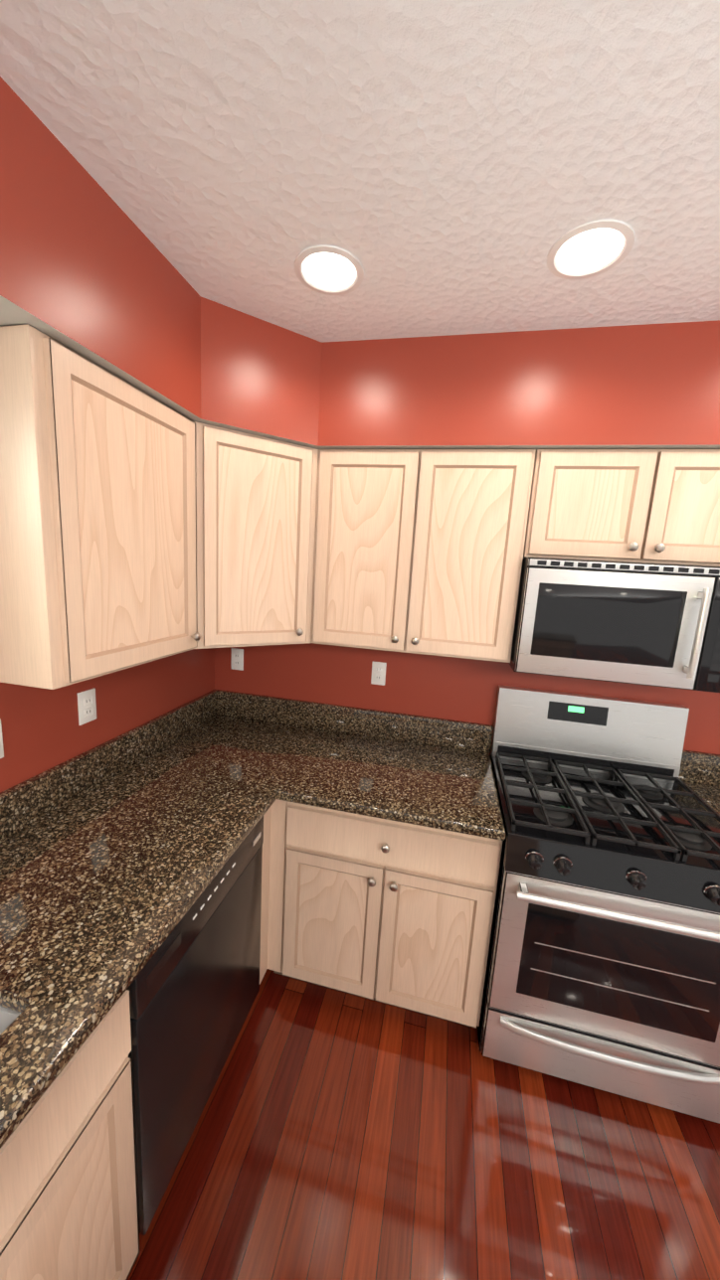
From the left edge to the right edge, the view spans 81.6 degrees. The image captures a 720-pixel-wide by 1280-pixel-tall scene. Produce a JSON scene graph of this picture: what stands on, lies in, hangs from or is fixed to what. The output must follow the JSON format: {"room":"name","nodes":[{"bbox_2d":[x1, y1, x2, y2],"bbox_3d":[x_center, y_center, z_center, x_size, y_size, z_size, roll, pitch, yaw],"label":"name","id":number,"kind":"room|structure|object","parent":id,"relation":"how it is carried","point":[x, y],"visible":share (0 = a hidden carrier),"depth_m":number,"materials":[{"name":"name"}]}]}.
{"room":"kitchen","nodes":[
{"label":"kitchen","id":0,"kind":"room"},
{"bbox_2d":[0,647,214,792],"bbox_3d":[-1.331,0.371,0.100,0.150,2.550,4.750,5,10,12],"label":"wall","id":1,"kind":"structure","parent":0,"point":[43,730],"depth_m":1.47,"materials":[{"name":"red paint"}]},
{"bbox_2d":[0,718,3,758],"bbox_3d":[-1.017,0.283,1.149,0.016,0.115,0.070,5,10,12],"label":"electrical outlet","id":2,"kind":"object","parent":1,"relation":"attached to","point":[1,748],"visible":1,"depth_m":1.18,"materials":[{"name":"white plastic"}]},
{"bbox_2d":[77,687,96,725],"bbox_3d":[-0.951,0.232,1.457,0.009,0.115,0.070,5,10,12],"label":"electrical outlet","id":3,"kind":"object","parent":1,"relation":"attached to","point":[86,706],"visible":1,"depth_m":1.45,"materials":[{"name":"white plastic"}]},
{"bbox_2d":[0,323,200,689],"bbox_3d":[-0.766,-0.319,1.216,0.362,0.778,0.561,5,10,12],"label":"upper cabinet","id":4,"kind":"object","parent":1,"relation":"attached to","point":[97,526],"visible":0.96,"depth_m":1.02,"materials":[{"name":"brown wood"}]},
{"bbox_2d":[193,421,318,648],"bbox_3d":[-0.502,-0.398,1.766,0.638,0.778,0.638,5,10,12],"label":"upper cabinet","id":5,"kind":"object","parent":1,"relation":"attached to","point":[255,508],"visible":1,"depth_m":1.56,"materials":[{"name":"brown wood"}]},
{"bbox_2d":[0,0,719,342],"bbox_3d":[0.986,-0.700,-0.591,4.750,0.060,4.750,5,10,12],"label":"ceiling","id":6,"kind":"structure","parent":0,"point":[445,167],"depth_m":0.81,"materials":[{"name":"white paint"}]},
{"bbox_2d":[294,244,363,295],"bbox_3d":[-0.086,-1.031,1.171,0.194,0.006,0.194,5,10,12],"label":"recessed light","id":7,"kind":"object","parent":6,"relation":"in","point":[328,269],"visible":1,"depth_m":1.16,"materials":[{"name":"white"}]},
{"bbox_2d":[546,219,634,279],"bbox_3d":[0.573,-0.971,1.045,0.194,0.006,0.194,5,10,12],"label":"recessed light","id":8,"kind":"object","parent":6,"relation":"in","point":[590,248],"visible":1,"depth_m":1.04,"materials":[{"name":"white"}]},
{"bbox_2d":[0,76,719,450],"bbox_3d":[1.030,-0.475,-0.643,4.600,0.360,4.600,5,10,12],"label":"soffit","id":9,"kind":"structure","parent":0,"point":[89,271],"depth_m":1.36,"materials":[{"name":"red paint"}]},
{"bbox_2d":[127,968,719,1279],"bbox_3d":[0.834,1.863,-0.152,4.750,0.050,4.750,5,10,12],"label":"floor","id":10,"kind":"structure","parent":0,"point":[337,1135],"depth_m":1.24,"materials":[{"name":"brown wood"}]},
{"bbox_2d":[0,989,139,1279],"bbox_3d":[-0.890,1.168,0.570,0.662,0.874,0.906,5,10,12],"label":"base cabinet","id":11,"kind":"object","parent":10,"relation":"on","point":[69,1207],"visible":0.79,"depth_m":0.79,"materials":[{"name":"brown wood"}]},
{"bbox_2d":[126,815,263,1235],"bbox_3d":[-0.723,1.054,1.308,0.608,0.871,0.620,5,10,12],"label":"dishwasher","id":12,"kind":"object","parent":10,"relation":"on","point":[193,988],"visible":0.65,"depth_m":1.11,"materials":[{"name":"black metal"}]},
{"bbox_2d":[259,800,286,983],"bbox_3d":[-0.575,0.950,1.954,0.670,0.874,0.718,5,10,12],"label":"base cabinet","id":13,"kind":"object","parent":10,"relation":"on","point":[272,868],"visible":0.12,"depth_m":1.63,"materials":[{"name":"brown wood"}]},
{"bbox_2d":[281,800,501,1028],"bbox_3d":[0.140,1.013,1.832,0.779,0.874,0.662,5,10,12],"label":"base cabinet","id":14,"kind":"object","parent":10,"relation":"on","point":[398,914],"visible":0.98,"depth_m":1.54,"materials":[{"name":"brown wood"}]},
{"bbox_2d":[477,684,719,1123],"bbox_3d":[0.895,0.911,1.606,0.756,1.240,0.740,5,10,12],"label":"range","id":15,"kind":"object","parent":10,"relation":"on","point":[602,969],"visible":1,"depth_m":1.36,"materials":[{"name":"silver metal"}]},
{"bbox_3d":[-0.459,1.351,-0.352,1.913,0.874,0.710,5,10,12],"label":"base cabinet","id":16,"kind":"object","parent":10,"relation":"on","visible":0},
{"bbox_2d":[0,689,321,1148],"bbox_3d":[-0.802,0.696,0.783,0.658,0.349,2.998,5,10,12],"label":"countertop","id":17,"kind":"structure","parent":16,"relation":"on","point":[117,853],"depth_m":1.16,"materials":[{"name":"brown stone"}]},
{"bbox_2d":[274,703,504,840],"bbox_3d":[0.164,0.497,1.752,0.792,0.170,0.648,5,10,12],"label":"countertop","id":18,"kind":"structure","parent":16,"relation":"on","point":[425,771],"depth_m":1.75,"materials":[{"name":"brown stone"}]},
{"bbox_2d":[677,749,719,823],"bbox_3d":[1.679,0.641,1.434,0.780,0.170,0.648,5,10,12],"label":"countertop","id":19,"kind":"structure","parent":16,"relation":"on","point":[700,771],"depth_m":1.77,"materials":[{"name":"brown stone"}]},
{"bbox_2d":[214,642,719,755],"bbox_3d":[1.482,0.241,1.831,4.600,2.550,0.150,5,10,12],"label":"wall","id":20,"kind":"structure","parent":0,"point":[449,688],"depth_m":2.02,"materials":[{"name":"red paint"}]},
{"bbox_2d":[231,647,243,670],"bbox_3d":[-0.648,0.102,2.206,0.070,0.115,0.009,5,10,12],"label":"electrical outlet","id":21,"kind":"object","parent":20,"relation":"attached to","point":[237,659],"visible":1,"depth_m":2.20,"materials":[{"name":"white plastic"}]},
{"bbox_2d":[370,660,386,685],"bbox_3d":[0.092,0.165,2.049,0.070,0.115,0.009,5,10,12],"label":"electrical outlet","id":22,"kind":"object","parent":20,"relation":"attached to","point":[378,673],"visible":1,"depth_m":2.05,"materials":[{"name":"white plastic"}]},
{"bbox_2d":[310,449,535,662],"bbox_3d":[0.234,-0.351,1.751,0.811,0.778,0.362,5,10,12],"label":"upper cabinet","id":23,"kind":"object","parent":20,"relation":"attached to","point":[418,551],"visible":1,"depth_m":1.61,"materials":[{"name":"brown wood"}]},
{"bbox_2d":[507,557,719,692],"bbox_3d":[0.983,-0.075,1.581,0.756,0.417,0.449,5,10,12],"label":"microwave","id":24,"kind":"object","parent":20,"relation":"attached to","point":[648,624],"visible":1,"depth_m":1.42,"materials":[{"name":"silver metal"}]},
{"bbox_2d":[522,449,719,566],"bbox_3d":[1.016,-0.476,1.556,0.762,0.376,0.362,5,10,12],"label":"upper cabinet","id":25,"kind":"object","parent":20,"relation":"attached to","point":[652,506],"visible":0.96,"depth_m":1.43,"materials":[{"name":"brown wood"}]}
]}

